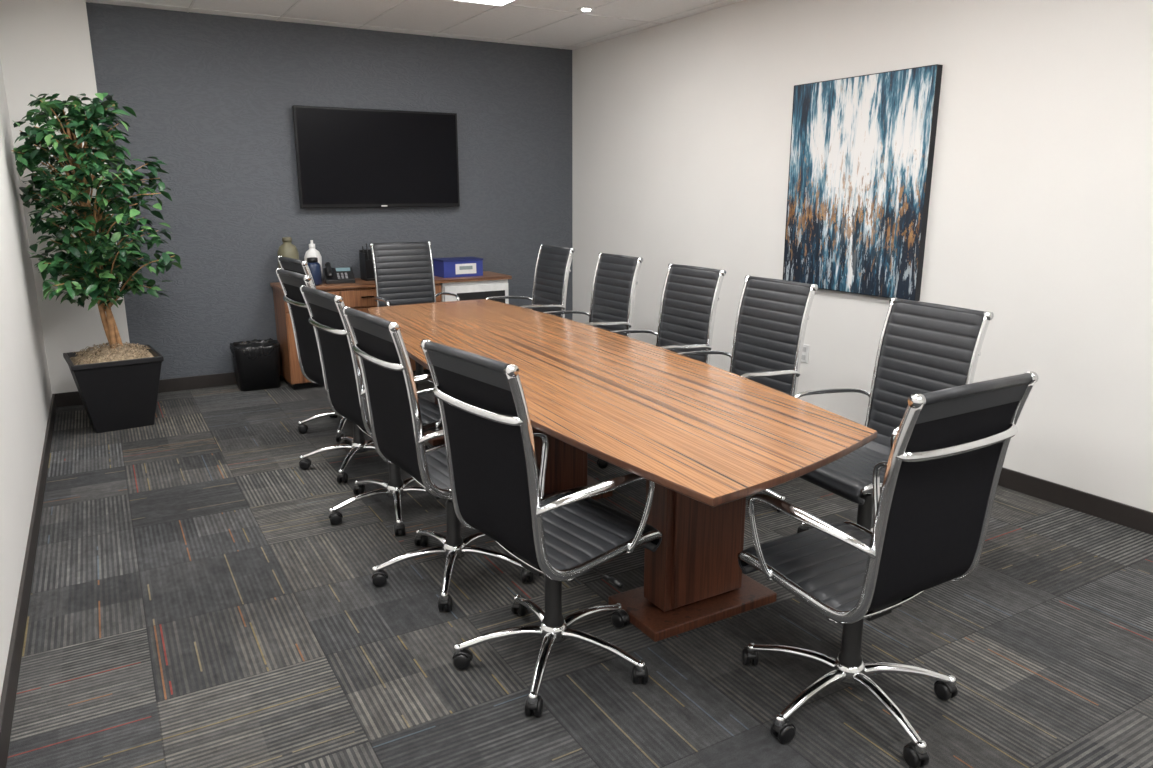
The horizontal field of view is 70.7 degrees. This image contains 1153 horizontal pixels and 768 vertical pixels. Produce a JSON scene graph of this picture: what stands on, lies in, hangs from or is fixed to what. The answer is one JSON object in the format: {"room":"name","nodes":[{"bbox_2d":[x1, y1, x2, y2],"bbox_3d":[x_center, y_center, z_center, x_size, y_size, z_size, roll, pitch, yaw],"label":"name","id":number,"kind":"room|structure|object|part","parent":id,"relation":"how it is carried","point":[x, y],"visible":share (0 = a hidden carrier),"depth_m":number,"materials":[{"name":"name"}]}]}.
{"room":"conference room","nodes":[
{"label":"conference room","id":0,"kind":"room"},
{"bbox_2d":[0,59,51,698],"bbox_3d":[-1.708,-0.340,1.988,0.150,2.740,8.700,-8,15,-29],"label":"wall","id":1,"kind":"structure","parent":0,"point":[25,385],"depth_m":3.86,"materials":[{"name":"white paint"}]},
{"bbox_2d":[0,394,55,767],"bbox_3d":[-1.610,0.946,2.288,0.014,0.100,8.290,-8,15,-29],"label":"baseboard","id":2,"kind":"structure","parent":1,"relation":"attached to","point":[9,690],"depth_m":2.85,"materials":[{"name":"black rubber"}]},
{"bbox_2d":[0,0,129,393],"bbox_3d":[-3.517,-1.208,5.630,0.520,2.740,0.110,-8,15,-29],"label":"wall column","id":3,"kind":"structure","parent":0,"point":[45,45],"depth_m":5.42,"materials":[{"name":"white paint"}]},
{"bbox_2d":[55,391,82,406],"bbox_3d":[-3.479,0.088,5.888,0.506,0.100,0.014,-8,15,-29],"label":"baseboard","id":4,"kind":"structure","parent":3,"relation":"attached to","point":[65,399],"depth_m":5.79,"materials":[{"name":"black rubber"}]},
{"bbox_2d":[86,2,572,379],"bbox_3d":[-1.942,-1.457,6.676,4.325,2.740,0.150,-8,15,-29],"label":"wall","id":5,"kind":"structure","parent":0,"point":[212,97],"depth_m":6.32,"materials":[{"name":"paint"}]},
{"bbox_2d":[158,372,283,392],"bbox_3d":[-1.682,-0.186,7.038,3.791,0.100,0.014,-8,15,-29],"label":"baseboard","id":6,"kind":"structure","parent":5,"relation":"attached to","point":[222,379],"depth_m":6.31,"materials":[{"name":"black rubber"}]},
{"bbox_2d":[292,105,459,207],"bbox_3d":[-1.605,-1.841,6.651,1.340,0.770,0.079,-8,15,-29],"label":"wall-mounted television","id":7,"kind":"object","parent":5,"relation":"attached to","point":[346,157],"visible":1,"depth_m":6.59,"materials":[{"name":"black plastic"}]},
{"bbox_2d":[85,0,742,49],"bbox_3d":[0.222,-1.984,2.760,4.625,0.100,8.700,-8,15,-29],"label":"ceiling","id":8,"kind":"structure","parent":0,"point":[506,22],"depth_m":5.88,"materials":[{"name":"tile"}]},
{"bbox_2d":[87,0,724,48],"bbox_3d":[0.222,-1.933,2.772,4.305,0.005,8.380,-8,15,-29],"label":"grid","id":9,"kind":"object","parent":8,"relation":"attached to","point":[189,8],"visible":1,"depth_m":5.96,"materials":[{"name":"white metal"}]},
{"bbox_2d":[450,0,517,6],"bbox_3d":[-0.455,-2.426,4.881,0.610,0.020,1.220,-8,15,-29],"label":"ceiling light","id":10,"kind":"object","parent":8,"relation":"attached to","point":[466,1],"visible":0.83,"depth_m":5.44,"materials":[{"name":"white plastic"}]},
{"bbox_2d":[470,0,509,3],"bbox_3d":[-0.455,-2.429,4.880,0.560,0.008,1.170,-8,15,-29],"label":"diffuser","id":11,"kind":"object","parent":10,"relation":"attached to","point":[486,1],"visible":1,"depth_m":5.42,"materials":[{"name":"white plastic"}]},
{"bbox_2d":[577,7,594,11],"bbox_3d":[0.067,-2.626,5.696,0.130,0.011,0.130,-8,15,-29],"label":"recessed light","id":12,"kind":"object","parent":8,"relation":"in","point":[583,9],"visible":1,"depth_m":5.67,"materials":[{"name":"white"}]},
{"bbox_2d":[6,375,1152,767],"bbox_3d":[0.222,0.779,3.418,4.625,0.100,8.700,-8,15,-29],"label":"floor","id":13,"kind":"structure","parent":0,"point":[196,600],"depth_m":2.81,"materials":[{"name":"carpet"}]},
{"bbox_2d":[11,93,181,432],"bbox_3d":[-2.975,-0.756,5.149,0.848,2.084,1.175,-8,15,-29],"label":"ficus tree","id":14,"kind":"object","parent":13,"relation":"on","point":[117,384],"visible":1,"depth_m":4.97,"materials":[{"name":"green plant"}]},
{"bbox_3d":[-3.009,0.035,5.321,0.510,0.465,0.510,-10,16,-35],"label":"planter","id":15,"kind":"part","parent":14,"relation":"part of","materials":[{"name":"black plastic"}]},
{"bbox_2d":[230,338,279,390],"bbox_3d":[-2.496,-0.154,6.336,0.356,0.357,0.301,-8,15,-29],"label":"waste bin","id":16,"kind":"object","parent":13,"relation":"on","point":[256,363],"visible":1,"depth_m":6.24,"materials":[{"name":"black plastic"}]},
{"bbox_2d":[277,256,346,441],"bbox_3d":[-1.476,-0.257,5.161,0.667,1.108,0.669,-10,16,-35],"label":"chair","id":17,"kind":"object","parent":13,"relation":"on","point":[290,264],"visible":0.13,"depth_m":4.96,"materials":[{"name":"black leather"}]},
{"bbox_3d":[-1.472,-0.459,5.079,0.589,0.678,0.433,-10,16,-35],"label":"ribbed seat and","id":18,"kind":"part","parent":17,"relation":"part of","materials":[{"name":"black leather"}]},
{"bbox_3d":[-1.481,-0.447,5.075,0.571,0.699,0.475,-10,16,-35],"label":"chrome frame","id":19,"kind":"part","parent":17,"relation":"part of","materials":[{"name":"silver metal"}]},
{"bbox_2d":[275,268,417,482],"bbox_3d":[-1.223,-0.087,4.470,0.642,1.098,0.642,-10,16,-35],"label":"chair","id":20,"kind":"object","parent":13,"relation":"on","point":[304,334],"visible":0.35,"depth_m":4.34,"materials":[{"name":"black leather"}]},
{"bbox_3d":[-1.236,-0.272,4.383,0.571,0.699,0.475,-10,16,-35],"label":"chrome frame","id":21,"kind":"part","parent":20,"relation":"part of","materials":[{"name":"silver metal"}]},
{"bbox_3d":[-1.227,-0.283,4.387,0.589,0.678,0.433,-10,16,-35],"label":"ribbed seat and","id":22,"kind":"part","parent":20,"relation":"part of","materials":[{"name":"black leather"}]},
{"bbox_2d":[299,285,441,535],"bbox_3d":[-0.887,0.082,3.794,0.626,1.083,0.653,-9,16,-34],"label":"chair","id":23,"kind":"object","parent":13,"relation":"on","point":[341,370],"visible":0.55,"depth_m":3.65,"materials":[{"name":"black leather"}]},
{"bbox_3d":[-0.877,-0.112,3.733,0.589,0.678,0.433,-9,16,-34],"label":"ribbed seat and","id":24,"kind":"part","parent":23,"relation":"part of","materials":[{"name":"black leather"}]},
{"bbox_3d":[-0.886,-0.101,3.730,0.571,0.699,0.475,-9,16,-34],"label":"chrome frame","id":25,"kind":"part","parent":23,"relation":"part of","materials":[{"name":"silver metal"}]},
{"bbox_3d":[-0.738,0.096,3.565,0.410,0.265,0.064,-9,16,-34],"label":"armrest","id":26,"kind":"part","parent":23,"relation":"part of","materials":[{"name":"silver metal"}]},
{"bbox_2d":[270,271,511,389],"bbox_3d":[-1.488,-0.479,6.780,1.890,0.790,0.484,-8,15,-29],"label":"credenza","id":27,"kind":"object","parent":13,"relation":"on","point":[359,295],"visible":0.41,"depth_m":6.38,"materials":[{"name":"brown wood"}]},
{"bbox_2d":[277,237,298,268],"bbox_3d":[-2.237,-0.959,6.312,0.156,0.360,0.156,-8,15,-29],"label":"ceramic bottle","id":28,"kind":"object","parent":27,"relation":"on","point":[286,249],"visible":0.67,"depth_m":6.25,"materials":[{"name":"ceramic"}]},
{"bbox_2d":[304,240,322,280],"bbox_3d":[-2.083,-0.971,6.426,0.130,0.330,0.130,-8,15,-29],"label":"pump bottle","id":29,"kind":"object","parent":27,"relation":"on","point":[312,252],"visible":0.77,"depth_m":6.38,"materials":[{"name":"plastic"}]},
{"bbox_2d":[307,257,321,285],"bbox_3d":[-2.026,-0.866,6.247,0.116,0.210,0.116,-8,15,-29],"label":"water bottle","id":30,"kind":"object","parent":27,"relation":"on","point":[314,266],"visible":0.81,"depth_m":6.21,"materials":[{"name":"plastic"}]},
{"bbox_2d":[324,262,354,283],"bbox_3d":[-1.882,-0.884,6.440,0.220,0.155,0.229,-5,14,-20],"label":"desk phone","id":31,"kind":"object","parent":27,"relation":"on","point":[341,275],"visible":1,"depth_m":6.40,"materials":[{"name":"black plastic"}]},
{"bbox_2d":[359,243,374,280],"bbox_3d":[-1.649,-1.000,6.633,0.200,0.290,0.160,-8,15,-29],"label":"desk organizer","id":32,"kind":"object","parent":27,"relation":"on","point":[365,256],"visible":0.43,"depth_m":6.62,"materials":[{"name":"plastic"}]},
{"bbox_3d":[-1.490,-0.850,6.694,1.890,0.028,0.480,-8,15,-29],"label":"panel","id":33,"kind":"part","parent":27,"relation":"part of","materials":[{"name":"brown wood"}]},
{"bbox_2d":[432,257,482,277],"bbox_3d":[-1.010,-0.999,6.936,0.370,0.148,0.230,-8,16,-31],"label":"storage box","id":34,"kind":"object","parent":27,"relation":"on","point":[452,267],"visible":1,"depth_m":6.84,"materials":[{"name":"blue plastic"}]},
{"bbox_3d":[-1.010,-1.063,6.920,0.370,0.016,0.230,-8,16,-31],"label":"lid","id":35,"kind":"part","parent":34,"relation":"part of","materials":[{"name":"blue plastic"}]},
{"bbox_2d":[459,266,472,269],"bbox_3d":[-0.932,-0.981,6.852,0.120,0.030,0.002,-8,16,-31],"label":"print","id":36,"kind":"object","parent":34,"relation":"attached to","point":[460,267],"depth_m":6.85},
{"bbox_3d":[-0.839,-0.494,6.908,0.580,0.700,0.018,-8,15,-29],"label":"white door frame","id":37,"kind":"part","parent":27,"relation":"part of","materials":[{"name":"paint"}]},
{"bbox_3d":[-0.803,-0.496,6.917,0.440,0.580,0.006,-8,15,-29],"label":"dark glass door","id":38,"kind":"part","parent":27,"relation":"part of","materials":[{"name":"black glass"}]},
{"bbox_2d":[369,241,459,383],"bbox_3d":[-1.178,-0.484,6.093,0.629,1.118,0.645,-8,15,-29],"label":"chair","id":39,"kind":"object","parent":13,"relation":"on","point":[403,271],"visible":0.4,"depth_m":6.19,"materials":[{"name":"black leather"}]},
{"bbox_3d":[-1.424,-0.511,5.963,0.064,0.265,0.410,-8,15,-29],"label":"armrest","id":40,"kind":"part","parent":39,"relation":"part of","materials":[{"name":"silver metal"}]},
{"bbox_3d":[-1.206,-0.690,6.053,0.475,0.699,0.571,-8,15,-29],"label":"chrome frame","id":41,"kind":"part","parent":39,"relation":"part of","materials":[{"name":"silver metal"}]},
{"bbox_3d":[-1.201,-0.698,6.041,0.433,0.678,0.589,-8,15,-29],"label":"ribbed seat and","id":42,"kind":"part","parent":39,"relation":"part of","materials":[{"name":"black leather"}]},
{"bbox_3d":[-0.987,-0.570,6.212,0.064,0.265,0.410,-8,15,-29],"label":"armrest","id":43,"kind":"part","parent":39,"relation":"part of","materials":[{"name":"silver metal"}]},
{"bbox_2d":[342,306,539,610],"bbox_3d":[-0.503,0.233,3.170,0.642,1.078,0.645,-9,16,-33],"label":"chair","id":44,"kind":"object","parent":13,"relation":"on","point":[391,393],"visible":0.7,"depth_m":3.00,"materials":[{"name":"black leather"}]},
{"bbox_3d":[-0.652,0.158,3.328,0.410,0.265,0.064,-9,16,-33],"label":"armrest","id":45,"kind":"part","parent":44,"relation":"part of","materials":[{"name":"silver metal"}]},
{"bbox_3d":[-0.366,0.255,2.922,0.410,0.265,0.064,-9,16,-33],"label":"armrest","id":46,"kind":"part","parent":44,"relation":"part of","materials":[{"name":"silver metal"}]},
{"bbox_3d":[-0.510,0.057,3.089,0.571,0.699,0.475,-9,16,-33],"label":"chrome frame","id":47,"kind":"part","parent":44,"relation":"part of","materials":[{"name":"silver metal"}]},
{"bbox_3d":[-0.501,0.046,3.092,0.589,0.678,0.433,-9,16,-33],"label":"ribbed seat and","id":48,"kind":"part","parent":44,"relation":"part of","materials":[{"name":"black leather"}]},
{"bbox_2d":[486,244,574,317],"bbox_3d":[-0.401,-0.435,5.909,0.635,1.108,0.635,-8,15,-29],"label":"chair","id":49,"kind":"object","parent":13,"relation":"on","point":[553,263],"visible":0.37,"depth_m":5.88,"materials":[{"name":"black leather"}]},
{"bbox_3d":[-0.505,-0.531,6.092,0.410,0.265,0.064,-8,15,-29],"label":"armrest","id":50,"kind":"part","parent":49,"relation":"part of","materials":[{"name":"silver metal"}]},
{"bbox_3d":[-0.249,-0.430,5.667,0.410,0.265,0.064,-8,15,-29],"label":"armrest","id":51,"kind":"part","parent":49,"relation":"part of","materials":[{"name":"silver metal"}]},
{"bbox_3d":[-0.385,-0.639,5.837,0.589,0.678,0.433,-8,15,-29],"label":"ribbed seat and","id":52,"kind":"part","parent":49,"relation":"part of","materials":[{"name":"black leather"}]},
{"bbox_3d":[-0.376,-0.630,5.845,0.571,0.699,0.475,-8,15,-29],"label":"chrome frame","id":53,"kind":"part","parent":49,"relation":"part of","materials":[{"name":"silver metal"}]},
{"bbox_2d":[420,339,661,716],"bbox_3d":[-0.077,0.381,2.568,0.645,1.068,0.644,-10,17,-37],"label":"chair","id":54,"kind":"object","parent":13,"relation":"on","point":[497,488],"visible":0.99,"depth_m":2.42,"materials":[{"name":"black leather"}]},
{"bbox_3d":[-0.096,0.210,2.491,0.571,0.699,0.475,-10,17,-37],"label":"chrome frame","id":55,"kind":"part","parent":54,"relation":"part of","materials":[{"name":"silver metal"}]},
{"bbox_3d":[-0.252,0.313,2.720,0.410,0.265,0.064,-10,17,-37],"label":"armrest","id":56,"kind":"part","parent":54,"relation":"part of","materials":[{"name":"silver metal"}]},
{"bbox_3d":[-0.087,0.198,2.495,0.589,0.678,0.433,-10,17,-37],"label":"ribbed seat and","id":57,"kind":"part","parent":54,"relation":"part of","materials":[{"name":"black leather"}]},
{"bbox_3d":[0.062,0.405,2.334,0.410,0.265,0.064,-10,17,-37],"label":"armrest","id":58,"kind":"part","parent":54,"relation":"part of","materials":[{"name":"silver metal"}]},
{"bbox_2d":[543,253,642,336],"bbox_3d":[0.023,-0.268,5.227,0.635,1.098,0.635,-8,15,-29],"label":"chair","id":59,"kind":"object","parent":13,"relation":"on","point":[615,279],"visible":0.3,"depth_m":5.21,"materials":[{"name":"black leather"}]},
{"bbox_3d":[-0.082,-0.359,5.411,0.410,0.265,0.064,-8,15,-29],"label":"armrest","id":60,"kind":"part","parent":59,"relation":"part of","materials":[{"name":"silver metal"}]},
{"bbox_3d":[0.174,-0.258,4.987,0.410,0.265,0.064,-8,15,-29],"label":"armrest","id":61,"kind":"part","parent":59,"relation":"part of","materials":[{"name":"silver metal"}]},
{"bbox_3d":[0.038,-0.467,5.156,0.589,0.678,0.433,-8,15,-29],"label":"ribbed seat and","id":62,"kind":"part","parent":59,"relation":"part of","materials":[{"name":"black leather"}]},
{"bbox_3d":[0.048,-0.458,5.164,0.571,0.699,0.475,-8,15,-29],"label":"chrome frame","id":63,"kind":"part","parent":59,"relation":"part of","materials":[{"name":"silver metal"}]},
{"bbox_2d":[368,299,876,641],"bbox_3d":[-0.167,0.207,3.987,1.209,0.750,3.826,-8,15,-29],"label":"conference table","id":64,"kind":"object","parent":13,"relation":"on","point":[709,438],"visible":0.77,"depth_m":2.91,"materials":[{"name":"brown wood"}]},
{"bbox_2d":[596,263,725,468],"bbox_3d":[0.395,-0.097,4.531,0.640,1.088,0.650,-8,15,-29],"label":"chair","id":65,"kind":"object","parent":13,"relation":"on","point":[690,295],"visible":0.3,"depth_m":4.53,"materials":[{"name":"black leather"}]},
{"bbox_3d":[0.306,-0.187,4.732,0.410,0.265,0.064,-8,15,-29],"label":"armrest","id":66,"kind":"part","parent":65,"relation":"part of","materials":[{"name":"silver metal"}]},
{"bbox_3d":[0.562,-0.086,4.308,0.410,0.265,0.064,-8,15,-29],"label":"armrest","id":67,"kind":"part","parent":65,"relation":"part of","materials":[{"name":"silver metal"}]},
{"bbox_3d":[0.426,-0.295,4.477,0.589,0.678,0.433,-8,15,-29],"label":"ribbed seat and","id":68,"kind":"part","parent":65,"relation":"part of","materials":[{"name":"black leather"}]},
{"bbox_3d":[0.435,-0.286,4.485,0.571,0.699,0.475,-8,15,-29],"label":"chrome frame","id":69,"kind":"part","parent":65,"relation":"part of","materials":[{"name":"silver metal"}]},
{"bbox_2d":[678,275,817,511],"bbox_3d":[0.748,0.043,3.968,0.643,1.078,0.668,-7,15,-29],"label":"chair","id":70,"kind":"object","parent":13,"relation":"on","point":[772,318],"visible":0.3,"depth_m":3.95,"materials":[{"name":"black leather"}]},
{"bbox_3d":[0.632,-0.041,4.164,0.410,0.265,0.064,-7,15,-29],"label":"armrest","id":71,"kind":"part","parent":70,"relation":"part of","materials":[{"name":"silver metal"}]},
{"bbox_3d":[0.880,0.061,3.736,0.410,0.265,0.064,-7,15,-29],"label":"armrest","id":72,"kind":"part","parent":70,"relation":"part of","materials":[{"name":"silver metal"}]},
{"bbox_3d":[0.748,-0.149,3.907,0.589,0.678,0.433,-7,15,-29],"label":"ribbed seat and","id":73,"kind":"part","parent":70,"relation":"part of","materials":[{"name":"black leather"}]},
{"bbox_3d":[0.757,-0.140,3.915,0.571,0.699,0.475,-7,15,-29],"label":"chrome frame","id":74,"kind":"part","parent":70,"relation":"part of","materials":[{"name":"silver metal"}]},
{"bbox_2d":[737,371,1037,767],"bbox_3d":[0.801,0.449,2.328,0.632,1.048,0.662,-8,16,-30],"label":"chair","id":75,"kind":"object","parent":13,"relation":"on","point":[933,506],"visible":1,"depth_m":2.15,"materials":[{"name":"black leather"}]},
{"bbox_3d":[0.614,0.463,2.179,0.064,0.265,0.410,-8,16,-30],"label":"armrest","id":76,"kind":"part","parent":75,"relation":"part of","materials":[{"name":"silver metal"}]},
{"bbox_3d":[1.045,0.401,2.435,0.064,0.265,0.410,-8,16,-30],"label":"armrest","id":77,"kind":"part","parent":75,"relation":"part of","materials":[{"name":"silver metal"}]},
{"bbox_3d":[0.824,0.271,2.277,0.433,0.678,0.589,-8,16,-30],"label":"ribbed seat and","id":78,"kind":"part","parent":75,"relation":"part of","materials":[{"name":"black leather"}]},
{"bbox_3d":[0.830,0.283,2.271,0.475,0.699,0.571,-8,16,-30],"label":"chrome frame","id":79,"kind":"part","parent":75,"relation":"part of","materials":[{"name":"silver metal"}]},
{"bbox_2d":[795,297,993,532],"bbox_3d":[1.149,0.224,3.239,0.657,1.063,0.654,-6,15,-25],"label":"chair","id":80,"kind":"object","parent":13,"relation":"on","point":[924,347],"visible":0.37,"depth_m":3.24,"materials":[{"name":"black leather"}]},
{"bbox_3d":[1.080,0.147,3.439,0.410,0.265,0.064,-6,15,-25],"label":"armrest","id":81,"kind":"part","parent":80,"relation":"part of","materials":[{"name":"silver metal"}]},
{"bbox_3d":[1.297,0.253,2.995,0.410,0.265,0.064,-6,15,-25],"label":"armrest","id":82,"kind":"part","parent":80,"relation":"part of","materials":[{"name":"silver metal"}]},
{"bbox_3d":[1.190,0.050,3.182,0.571,0.699,0.475,-6,15,-25],"label":"chrome frame","id":83,"kind":"part","parent":80,"relation":"part of","materials":[{"name":"silver metal"}]},
{"bbox_2d":[572,0,1152,511],"bbox_3d":[2.152,-0.865,4.191,0.150,2.740,8.700,-8,15,-29],"label":"wall","id":84,"kind":"structure","parent":0,"point":[1040,212],"depth_m":4.25,"materials":[{"name":"white paint"}]},
{"bbox_2d":[801,344,808,362],"bbox_3d":[1.496,-0.202,5.335,0.010,0.120,0.075,-8,15,-29],"label":"wall outlet","id":85,"kind":"object","parent":84,"relation":"attached to","point":[805,352],"visible":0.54,"depth_m":5.32,"materials":[{"name":"white plastic"}]},
{"bbox_2d":[783,64,942,300],"bbox_3d":[1.641,-1.168,4.817,0.040,1.242,1.027,-8,15,-29],"label":"canvas painting","id":86,"kind":"object","parent":84,"relation":"attached to","point":[862,147],"visible":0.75,"depth_m":4.73},
{"bbox_2d":[861,424,1152,534],"bbox_3d":[2.081,0.429,4.456,0.014,0.100,8.400,-8,15,-29],"label":"baseboard","id":87,"kind":"structure","parent":84,"relation":"attached to","point":[1126,515],"depth_m":3.89,"materials":[{"name":"black rubber"}]}
]}

